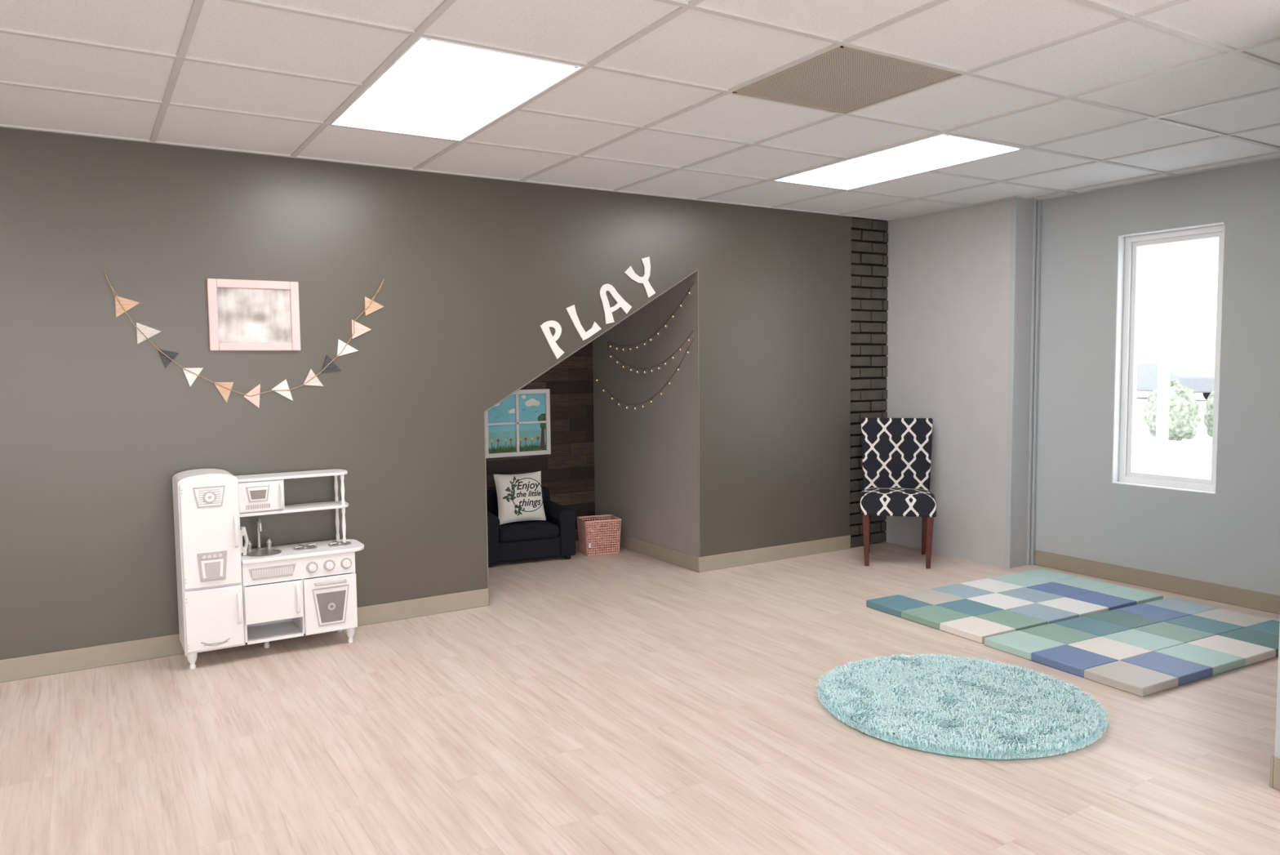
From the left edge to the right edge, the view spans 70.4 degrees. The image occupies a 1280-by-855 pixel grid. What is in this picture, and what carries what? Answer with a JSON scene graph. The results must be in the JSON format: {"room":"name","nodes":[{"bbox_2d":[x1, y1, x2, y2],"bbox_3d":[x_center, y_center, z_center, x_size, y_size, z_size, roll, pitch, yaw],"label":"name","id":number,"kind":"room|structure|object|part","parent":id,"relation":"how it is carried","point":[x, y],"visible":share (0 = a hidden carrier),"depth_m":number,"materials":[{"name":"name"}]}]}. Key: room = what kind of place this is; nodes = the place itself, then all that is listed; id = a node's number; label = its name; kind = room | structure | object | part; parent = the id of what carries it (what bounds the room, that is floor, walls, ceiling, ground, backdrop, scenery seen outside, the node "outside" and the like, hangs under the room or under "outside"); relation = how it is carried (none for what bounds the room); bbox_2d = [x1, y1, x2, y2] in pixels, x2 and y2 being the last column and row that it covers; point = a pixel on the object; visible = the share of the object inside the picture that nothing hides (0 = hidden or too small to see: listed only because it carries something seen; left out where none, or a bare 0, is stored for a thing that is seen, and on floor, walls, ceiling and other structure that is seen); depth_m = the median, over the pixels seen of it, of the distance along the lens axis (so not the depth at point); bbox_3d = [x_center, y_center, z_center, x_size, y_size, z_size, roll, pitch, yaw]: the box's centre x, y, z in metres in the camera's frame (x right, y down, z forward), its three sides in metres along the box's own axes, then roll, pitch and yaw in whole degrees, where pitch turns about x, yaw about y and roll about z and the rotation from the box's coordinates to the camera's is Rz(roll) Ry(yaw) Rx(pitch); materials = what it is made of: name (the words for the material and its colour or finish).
{"room":"children's room","nodes":[
{"label":"children's room","id":0,"kind":"room"},
{"bbox_2d":[0,127,851,659],"bbox_3d":[-1.817,-0.143,4.544,7.790,2.402,0.100,-3,5,-32],"label":"wall","id":1,"kind":"structure","parent":0,"point":[95,430],"depth_m":4.65,"materials":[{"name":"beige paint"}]},
{"bbox_2d":[0,587,488,682],"bbox_3d":[-2.973,1.072,3.838,4.975,0.100,0.008,-3,5,-32],"label":"baseboard","id":2,"kind":"structure","parent":1,"relation":"attached to","point":[94,656],"depth_m":4.24,"materials":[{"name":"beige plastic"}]},
{"bbox_2d":[104,270,384,408],"bbox_3d":[-1.866,-0.422,4.428,1.263,0.655,0.014,-3,5,-32],"label":"garland","id":3,"kind":"object","parent":1,"relation":"attached to","point":[122,304],"visible":1,"depth_m":4.43,"materials":[{"name":"beige paper"}]},
{"bbox_2d":[206,278,300,350],"bbox_3d":[-1.872,-0.544,4.412,0.412,0.340,0.020,-3,5,-32],"label":"picture frame","id":4,"kind":"object","parent":1,"relation":"attached to","point":[243,314],"visible":1,"depth_m":4.41,"materials":[{"name":"pink paint"}]},
{"bbox_2d":[216,287,291,342],"bbox_3d":[-1.875,-0.544,4.417,0.336,0.264,0.008,-3,5,-32],"label":"photograph","id":5,"kind":"object","parent":4,"relation":"attached to","point":[243,314],"depth_m":4.41},
{"bbox_2d":[540,320,564,359],"bbox_3d":[-0.509,-0.509,5.268,0.153,0.223,0.007,-3,5,-32],"label":"letter","id":6,"kind":"object","parent":1,"relation":"attached to","point":[551,340],"depth_m":5.27,"materials":[{"name":"white paint"}]},
{"bbox_2d":[565,304,601,340],"bbox_3d":[-0.332,-0.619,5.371,0.234,0.209,0.007,-3,5,-32],"label":"letter","id":7,"kind":"object","parent":1,"relation":"attached to","point":[571,311],"depth_m":5.36,"materials":[{"name":"white paint"}]},
{"bbox_2d":[483,269,700,595],"bbox_3d":[-0.246,0.001,5.467,1.476,1.956,0.008,-3,5,-32],"label":"trim","id":8,"kind":"structure","parent":1,"relation":"attached to","point":[697,270],"depth_m":5.52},
{"bbox_2d":[599,284,631,324],"bbox_3d":[-0.145,-0.744,5.479,0.222,0.239,0.007,-3,5,-32],"label":"letter","id":9,"kind":"object","parent":1,"relation":"attached to","point":[608,310],"depth_m":5.46,"materials":[{"name":"white paint"}]},
{"bbox_2d":[624,256,655,297],"bbox_3d":[0.000,-0.923,5.558,0.222,0.251,0.008,-3,5,-32],"label":"letter","id":10,"kind":"object","parent":1,"relation":"attached to","point":[629,271],"depth_m":5.57,"materials":[{"name":"white paint"}]},
{"bbox_2d":[698,534,850,572],"bbox_3d":[0.959,0.864,6.265,1.355,0.100,0.008,-3,5,-32],"label":"baseboard","id":11,"kind":"structure","parent":1,"relation":"attached to","point":[721,561],"depth_m":6.23,"materials":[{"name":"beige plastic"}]},
{"bbox_2d":[485,341,595,540],"bbox_3d":[-0.997,-0.148,6.672,1.568,2.103,0.050,-3,5,-32],"label":"wall","id":12,"kind":"structure","parent":0,"point":[567,472],"depth_m":6.93,"materials":[{"name":"brown wood"}]},
{"bbox_2d":[484,388,551,457],"bbox_3d":[-0.905,-0.033,6.688,0.530,0.490,0.028,-3,5,-32],"label":"wall picture","id":13,"kind":"object","parent":12,"relation":"attached to","point":[518,425],"visible":0.91,"depth_m":6.71,"materials":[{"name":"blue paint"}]},
{"bbox_2d":[0,540,1279,854],"bbox_3d":[0.091,1.223,2.277,8.533,0.050,8.900,-3,5,-32],"label":"floor","id":14,"kind":"structure","parent":0,"point":[627,701],"depth_m":3.26,"materials":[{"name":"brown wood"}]},
{"bbox_2d":[172,468,364,669],"bbox_3d":[-1.753,0.631,4.359,0.825,0.882,0.323,-3,5,-32],"label":"play kitchen","id":15,"kind":"object","parent":14,"relation":"on","point":[230,593],"visible":1,"depth_m":4.23,"materials":[{"name":"white paint"}]},
{"bbox_3d":[-2.030,1.055,4.115,0.044,0.076,0.043,-3,5,-32],"label":"leg","id":16,"kind":"part","parent":15,"relation":"part of","materials":[{"name":"white paint"}]},
{"bbox_2d":[172,468,244,653],"bbox_3d":[-1.998,0.607,4.205,0.250,0.807,0.323,-3,5,-32],"label":"refrigerator","id":17,"kind":"object","parent":15,"relation":"in","point":[210,558],"depth_m":4.10,"materials":[{"name":"white paint"}]},
{"bbox_3d":[-1.932,0.867,4.123,0.240,0.277,0.017,-3,5,-32],"label":"freezer door","id":18,"kind":"part","parent":15,"relation":"part of","materials":[{"name":"white paint"}]},
{"bbox_3d":[-1.833,0.830,4.153,0.015,0.149,0.037,-3,5,-32],"label":"handle","id":19,"kind":"part","parent":15,"relation":"part of","materials":[{"name":"white paint"}]},
{"bbox_2d":[246,540,252,551],"bbox_3d":[-1.893,0.572,4.394,0.028,0.050,0.027,-3,5,-32],"label":"tap","id":20,"kind":"object","parent":15,"relation":"on","point":[249,548],"depth_m":4.39,"materials":[{"name":"metal"}]},
{"bbox_2d":[256,516,262,550],"bbox_3d":[-1.841,0.515,4.391,0.028,0.164,0.082,-3,5,-32],"label":"faucet","id":21,"kind":"object","parent":15,"relation":"on","point":[259,522],"depth_m":4.41,"materials":[{"name":"metal"}]},
{"bbox_2d":[238,479,284,513],"bbox_3d":[-1.831,0.324,4.354,0.215,0.150,0.215,-3,5,-32],"label":"microwave","id":22,"kind":"object","parent":15,"relation":"in","point":[255,495],"depth_m":4.29,"materials":[{"name":"white paint"}]},
{"bbox_2d":[246,548,281,555],"bbox_3d":[-1.795,0.598,4.333,0.156,0.004,0.156,-3,5,-32],"label":"sink","id":23,"kind":"object","parent":15,"relation":"in","point":[259,552],"depth_m":4.34,"materials":[{"name":"metal"}]},
{"bbox_3d":[-1.817,1.032,4.416,0.044,0.076,0.043,-3,5,-32],"label":"leg","id":24,"kind":"part","parent":15,"relation":"part of","materials":[{"name":"white paint"}]},
{"bbox_2d":[266,537,271,548],"bbox_3d":[-1.816,0.568,4.441,0.028,0.050,0.027,-3,5,-32],"label":"tap","id":25,"kind":"object","parent":15,"relation":"on","point":[268,542],"depth_m":4.43,"materials":[{"name":"metal"}]},
{"bbox_2d":[248,563,295,580],"bbox_3d":[-1.719,0.677,4.247,0.208,0.055,0.006,-3,5,-32],"label":"vent grille","id":26,"kind":"object","parent":15,"relation":"attached to","point":[257,571],"depth_m":4.25,"materials":[{"name":"silver metal"}]},
{"bbox_3d":[-1.715,0.819,4.256,0.258,0.177,0.015,-3,5,-32],"label":"cabinet door","id":27,"kind":"part","parent":15,"relation":"part of","materials":[{"name":"white paint"}]},
{"bbox_2d":[235,468,347,482],"bbox_3d":[-1.708,0.234,4.446,0.529,0.014,0.180,-3,5,-32],"label":"shelf","id":28,"kind":"object","parent":15,"relation":"attached to","point":[273,477],"depth_m":4.40,"materials":[{"name":"white paint"}]},
{"bbox_2d":[240,500,348,516],"bbox_3d":[-1.706,0.397,4.457,0.529,0.014,0.180,-3,5,-32],"label":"shelf","id":29,"kind":"object","parent":15,"relation":"attached to","point":[335,504],"depth_m":4.41,"materials":[{"name":"white paint"}]},
{"bbox_3d":[-1.615,0.814,4.289,0.015,0.139,0.037,-3,5,-32],"label":"handle","id":30,"kind":"part","parent":15,"relation":"part of","materials":[{"name":"white paint"}]},
{"bbox_2d":[241,538,364,564],"bbox_3d":[-1.657,0.601,4.439,0.575,0.019,0.285,-3,5,-32],"label":"countertop","id":31,"kind":"structure","parent":15,"relation":"on","point":[287,552],"depth_m":4.38,"materials":[{"name":"white paint"}]},
{"bbox_3d":[-1.639,0.584,4.440,0.110,0.015,0.110,-3,5,-32],"label":"burner","id":32,"kind":"part","parent":15,"relation":"part of","materials":[{"name":"metal"}]},
{"bbox_3d":[-1.562,0.669,4.330,0.054,0.054,0.028,-3,5,-32],"label":"knob","id":33,"kind":"part","parent":15,"relation":"part of","materials":[{"name":"white plastic"}]},
{"bbox_3d":[-1.494,0.666,4.372,0.054,0.054,0.028,-3,5,-32],"label":"knob","id":34,"kind":"part","parent":15,"relation":"part of","materials":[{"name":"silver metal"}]},
{"bbox_3d":[-1.497,0.853,4.394,0.246,0.269,0.015,-3,5,-32],"label":"oven door","id":35,"kind":"part","parent":15,"relation":"part of","materials":[{"name":"white paint"}]},
{"bbox_3d":[-1.487,0.747,4.369,0.152,0.011,0.026,-3,5,-32],"label":"handle","id":36,"kind":"part","parent":15,"relation":"part of","materials":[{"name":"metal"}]},
{"bbox_3d":[-1.551,0.302,4.630,0.020,0.150,0.020,-3,5,-32],"label":"post","id":37,"kind":"part","parent":15,"relation":"part of","materials":[{"name":"white paint"}]},
{"bbox_3d":[-1.549,0.483,4.643,0.020,0.186,0.020,-3,5,-32],"label":"post","id":38,"kind":"part","parent":15,"relation":"part of","materials":[{"name":"white paint"}]},
{"bbox_3d":[-1.498,0.577,4.527,0.110,0.015,0.110,-3,5,-32],"label":"burner","id":39,"kind":"part","parent":15,"relation":"part of","materials":[{"name":"metal"}]},
{"bbox_3d":[-1.480,0.309,4.516,0.020,0.150,0.020,-3,5,-32],"label":"post","id":40,"kind":"part","parent":15,"relation":"part of","materials":[{"name":"white paint"}]},
{"bbox_3d":[-1.478,0.490,4.528,0.020,0.186,0.020,-3,5,-32],"label":"post","id":41,"kind":"part","parent":15,"relation":"part of","materials":[{"name":"white paint"}]},
{"bbox_3d":[-1.427,0.662,4.414,0.054,0.054,0.028,-3,5,-32],"label":"knob","id":42,"kind":"part","parent":15,"relation":"part of","materials":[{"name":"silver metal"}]},
{"bbox_3d":[-1.431,1.024,4.485,0.044,0.076,0.043,-3,5,-32],"label":"leg","id":43,"kind":"part","parent":15,"relation":"part of","materials":[{"name":"white paint"}]},
{"bbox_2d":[486,486,576,567],"bbox_3d":[-0.864,0.691,6.436,0.686,0.459,0.560,-2,4,-25],"label":"armchair","id":44,"kind":"object","parent":14,"relation":"on","point":[555,535],"visible":0.54,"depth_m":6.25,"materials":[{"name":"black fabric"}]},
{"bbox_3d":[-1.105,0.735,6.308,0.136,0.334,0.515,-2,4,-25],"label":"armrest","id":45,"kind":"part","parent":44,"relation":"part of","materials":[{"name":"black fabric"}]},
{"bbox_3d":[-0.943,0.600,6.601,0.600,0.299,0.184,-2,4,-25],"label":"backrest","id":46,"kind":"part","parent":44,"relation":"part of","materials":[{"name":"black fabric"}]},
{"bbox_2d":[493,471,546,524],"bbox_3d":[-0.843,0.492,6.379,0.358,0.345,0.145,-3,4,-27],"label":"throw pillow","id":47,"kind":"object","parent":44,"relation":"on","point":[519,496],"visible":1,"depth_m":6.33,"materials":[{"name":"white fabric"}]},
{"bbox_2d":[497,520,559,542],"bbox_3d":[-0.832,0.715,6.370,0.430,0.090,0.410,-2,4,-25],"label":"seat cushion","id":48,"kind":"object","parent":44,"relation":"on","point":[528,531],"depth_m":6.22,"materials":[{"name":"black fabric"}]},
{"bbox_3d":[-0.606,0.714,6.537,0.136,0.334,0.515,-2,4,-25],"label":"armrest","id":49,"kind":"part","parent":44,"relation":"part of","materials":[{"name":"black fabric"}]},
{"bbox_2d":[576,514,621,555],"bbox_3d":[-0.297,0.779,6.581,0.274,0.252,0.228,-2,4,-20],"label":"storage basket","id":50,"kind":"object","parent":14,"relation":"on","point":[613,540],"visible":1,"depth_m":6.50,"materials":[{"name":"pink wicker"}]},
{"bbox_2d":[859,417,936,568],"bbox_3d":[1.754,0.429,6.196,0.487,0.960,0.534,0,4,14],"label":"dining chair","id":51,"kind":"object","parent":14,"relation":"on","point":[896,452],"visible":1,"depth_m":6.34,"materials":[{"name":"fabric"}]},
{"bbox_3d":[1.503,0.743,6.045,0.046,0.360,0.044,0,4,14],"label":"leg","id":52,"kind":"part","parent":51,"relation":"part of","materials":[{"name":"brown wood"}]},
{"bbox_3d":[1.612,0.714,6.454,0.046,0.360,0.080,0,4,14],"label":"leg","id":53,"kind":"part","parent":51,"relation":"part of","materials":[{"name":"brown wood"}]},
{"bbox_3d":[1.804,0.215,6.386,0.487,0.560,0.112,0,4,14],"label":"backrest","id":54,"kind":"part","parent":51,"relation":"part of","materials":[{"name":"fabric"}]},
{"bbox_3d":[1.746,0.493,6.166,0.484,0.147,0.463,0,4,14],"label":"seat","id":55,"kind":"part","parent":51,"relation":"part of","materials":[{"name":"fabric"}]},
{"bbox_3d":[1.998,0.717,6.356,0.046,0.360,0.080,0,4,14],"label":"leg","id":56,"kind":"part","parent":51,"relation":"part of","materials":[{"name":"brown wood"}]},
{"bbox_3d":[1.899,0.746,5.945,0.046,0.360,0.044,0,4,14],"label":"leg","id":57,"kind":"part","parent":51,"relation":"part of","materials":[{"name":"brown wood"}]},
{"bbox_2d":[815,653,1110,759],"bbox_3d":[1.252,1.073,3.600,1.104,0.042,1.100,2,5,30],"label":"round rug","id":58,"kind":"object","parent":14,"relation":"on","point":[948,704],"visible":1,"depth_m":3.49,"materials":[{"name":"teal carpet"}]},
{"bbox_2d":[866,568,1163,643],"bbox_3d":[2.094,0.966,5.061,1.484,0.038,0.785,-3,5,-29],"label":"play mat","id":59,"kind":"object","parent":14,"relation":"on","point":[978,610],"visible":0.92,"depth_m":4.97,"materials":[{"name":"plastic"}]},
{"bbox_2d":[984,596,1279,696],"bbox_3d":[2.481,1.012,4.341,1.484,0.038,0.785,-3,4,-28],"label":"play mat","id":60,"kind":"object","parent":14,"relation":"on","point":[1144,649],"visible":1,"depth_m":4.21,"materials":[{"name":"plastic"}]},
{"bbox_2d":[0,0,1279,221],"bbox_3d":[0.429,-1.184,1.523,8.533,0.056,7.520,-3,5,-32],"label":"ceiling","id":61,"kind":"structure","parent":0,"point":[695,46],"depth_m":3.39,"materials":[{"name":"tile"}]},
{"bbox_2d":[329,36,583,141],"bbox_3d":[-0.757,-1.273,3.511,0.586,0.013,1.199,-3,5,-32],"label":"recessed light","id":62,"kind":"object","parent":61,"relation":"in","point":[438,89],"visible":1,"depth_m":3.40,"materials":[{"name":"white plastic"}]},
{"bbox_2d":[0,0,1279,221],"bbox_3d":[0.410,-1.147,1.443,8.413,0.009,7.400,-3,5,-32],"label":"grid","id":63,"kind":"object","parent":61,"relation":"attached to","point":[197,6],"depth_m":3.54,"materials":[{"name":"paint"}]},
{"bbox_2d":[732,45,962,114],"bbox_3d":[0.760,-1.281,3.376,0.590,0.009,0.590,-3,5,-32],"label":"ceiling vent","id":64,"kind":"object","parent":61,"relation":"in","point":[842,79],"visible":1,"depth_m":3.35,"materials":[{"name":"metal"}]},
{"bbox_2d":[773,133,1023,190],"bbox_3d":[1.316,-1.382,4.790,0.586,0.013,1.199,-3,5,-32],"label":"recessed light","id":65,"kind":"object","parent":61,"relation":"in","point":[942,150],"visible":1,"depth_m":4.71,"materials":[{"name":"white plastic"}]},
{"bbox_2d":[592,271,698,556],"bbox_3d":[0.029,-0.119,6.458,0.051,2.053,1.396,-3,5,-32],"label":"wall","id":66,"kind":"structure","parent":0,"point":[646,459],"depth_m":6.33,"materials":[{"name":"grey paint"}]},
{"bbox_2d":[602,386,636,409],"bbox_3d":[-0.149,-0.219,6.676,0.011,0.157,0.483,-3,5,-32],"label":"string lights","id":67,"kind":"object","parent":66,"relation":"attached to","point":[603,389],"depth_m":6.68,"materials":[{"name":"black plastic"}]},
{"bbox_2d":[615,356,639,373],"bbox_3d":[-0.088,-0.450,6.558,0.011,0.119,0.319,-3,5,-32],"label":"string lights","id":68,"kind":"object","parent":66,"relation":"attached to","point":[617,362],"depth_m":6.60,"materials":[{"name":"black plastic"}]},
{"bbox_2d":[607,322,666,351],"bbox_3d":[-0.026,-0.635,6.441,0.011,0.178,0.798,-3,5,-32],"label":"string lights","id":69,"kind":"object","parent":66,"relation":"attached to","point":[658,334],"depth_m":6.43,"materials":[{"name":"black plastic"}]},
{"bbox_2d":[597,532,698,572],"bbox_3d":[0.015,0.857,6.509,0.007,0.100,1.400,-3,5,-32],"label":"baseboard","id":70,"kind":"structure","parent":66,"relation":"attached to","point":[688,561],"depth_m":6.29,"materials":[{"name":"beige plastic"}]},
{"bbox_2d":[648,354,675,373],"bbox_3d":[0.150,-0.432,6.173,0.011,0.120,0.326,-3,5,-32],"label":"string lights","id":71,"kind":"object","parent":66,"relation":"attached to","point":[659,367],"depth_m":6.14,"materials":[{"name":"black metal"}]},
{"bbox_2d":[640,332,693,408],"bbox_3d":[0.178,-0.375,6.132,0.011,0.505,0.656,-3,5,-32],"label":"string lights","id":72,"kind":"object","parent":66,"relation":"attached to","point":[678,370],"depth_m":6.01,"materials":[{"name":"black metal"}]},
{"bbox_2d":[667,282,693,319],"bbox_3d":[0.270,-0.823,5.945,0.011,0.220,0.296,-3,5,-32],"label":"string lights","id":73,"kind":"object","parent":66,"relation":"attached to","point":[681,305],"depth_m":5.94,"materials":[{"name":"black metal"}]},
{"bbox_2d":[849,217,888,546],"bbox_3d":[1.681,-0.328,6.702,0.440,2.402,0.080,-3,5,-32],"label":"brick wall","id":74,"kind":"structure","parent":0,"point":[869,237],"depth_m":6.64,"materials":[{"name":"black brick"}]},
{"bbox_2d":[884,198,1033,567],"bbox_3d":[2.245,-0.312,6.393,0.293,2.402,1.080,-3,5,-32],"label":"wall","id":75,"kind":"structure","parent":0,"point":[948,289],"depth_m":6.18,"materials":[{"name":"white paint"}]},
{"bbox_2d":[887,197,1015,567],"bbox_3d":[2.126,-0.299,6.303,0.006,2.392,1.050,-3,5,-32],"label":"trim","id":76,"kind":"structure","parent":75,"relation":"attached to","point":[1010,199],"depth_m":6.24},
{"bbox_2d":[1004,197,1042,568],"bbox_3d":[2.501,-0.277,5.919,0.239,2.392,0.039,-2,4,-26],"label":"trim","id":77,"kind":"structure","parent":75,"relation":"attached to","point":[1037,218],"depth_m":5.91,"materials":[{"name":"grey paint"}]},
{"bbox_2d":[1035,158,1279,595],"bbox_3d":[4.318,-0.124,3.349,0.140,2.402,6.410,-3,5,-32],"label":"wall","id":78,"kind":"structure","parent":0,"point":[1230,536],"depth_m":5.31,"materials":[{"name":"grey paint"}]},
{"bbox_2d":[1035,550,1279,613],"bbox_3d":[3.251,0.925,5.027,0.008,0.100,2.370,-3,5,-32],"label":"baseboard","id":79,"kind":"structure","parent":78,"relation":"attached to","point":[1249,598],"depth_m":5.31,"materials":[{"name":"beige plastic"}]},
{"bbox_2d":[1111,221,1225,493],"bbox_3d":[3.103,-0.395,5.294,0.141,1.500,0.600,-3,5,-32],"label":"window","id":80,"kind":"structure","parent":78,"relation":"in","point":[1129,245],"depth_m":5.48,"materials":[{"name":"white plastic"}]},
{"bbox_2d":[1274,624,1279,758],"bbox_3d":[2.965,-0.107,3.305,2.208,2.402,0.140,-3,5,-32],"label":"wall partition","id":81,"kind":"structure","parent":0,"point":[1277,752],"depth_m":2.85,"materials":[{"name":"grey paint"}]},
{"bbox_2d":[1269,755,1279,790],"bbox_3d":[2.973,1.042,3.382,2.216,0.100,0.156,-3,5,-32],"label":"baseboard","id":82,"kind":"structure","parent":81,"relation":"attached to","point":[1275,762],"depth_m":2.85,"materials":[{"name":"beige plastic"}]},
{"label":"outside","id":83,"kind":"structure","parent":0,"visible":0},
{"bbox_2d":[1139,237,1218,281],"bbox_3d":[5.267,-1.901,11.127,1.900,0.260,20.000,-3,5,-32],"label":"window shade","id":84,"kind":"structure","parent":83,"point":[1197,258],"depth_m":10.25,"materials":[{"name":"white fabric"}]},
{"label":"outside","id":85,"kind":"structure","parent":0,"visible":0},
{"bbox_2d":[1133,391,1212,478],"bbox_3d":[45.992,-2.123,45.807,115.447,0.100,140.000,-3,5,-32],"label":"ground","id":86,"kind":"structure","parent":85,"point":[1180,462],"depth_m":13.98,"materials":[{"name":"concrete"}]},
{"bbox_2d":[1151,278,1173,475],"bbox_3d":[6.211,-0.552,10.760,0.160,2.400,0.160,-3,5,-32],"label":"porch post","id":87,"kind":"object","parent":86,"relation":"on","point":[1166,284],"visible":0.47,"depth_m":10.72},
{"bbox_2d":[1143,379,1201,440],"bbox_3d":[9.072,-0.214,15.490,0.844,1.198,0.853,-3,5,-32],"label":"shrub","id":88,"kind":"object","parent":86,"relation":"on","point":[1184,417],"visible":0.66,"depth_m":15.19,"materials":[{"name":"green plant"}]},
{"bbox_2d":[1134,437,1212,451],"bbox_3d":[8.723,0.277,14.939,0.180,0.120,12.000,-3,5,-32],"label":"curb","id":89,"kind":"object","parent":86,"relation":"on","point":[1186,445],"visible":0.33,"depth_m":14.72,"materials":[{"name":"white concrete"}]},
{"bbox_2d":[1136,360,1214,399],"bbox_3d":[19.305,-1.727,33.281,1.800,1.380,4.288,-1,4,-2],"label":"car","id":90,"kind":"object","parent":86,"relation":"on","point":[1197,375],"visible":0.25,"depth_m":31.84,"materials":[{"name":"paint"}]},
{"bbox_2d":[1137,325,1216,368],"bbox_3d":[26.874,-3.469,45.647,7.000,3.000,19.000,-1,4,-2],"label":"house","id":91,"kind":"structure","parent":86,"relation":"on","point":[1188,344],"depth_m":41.44,"materials":[{"name":"white"}]},
{"bbox_2d":[1203,391,1213,436],"bbox_3d":[10.183,-0.219,15.578,0.939,1.061,0.908,-3,5,-32],"label":"shrub","id":92,"kind":"object","parent":86,"relation":"on","point":[1208,410],"visible":0.09,"depth_m":15.61,"materials":[{"name":"green plant"}]}
]}

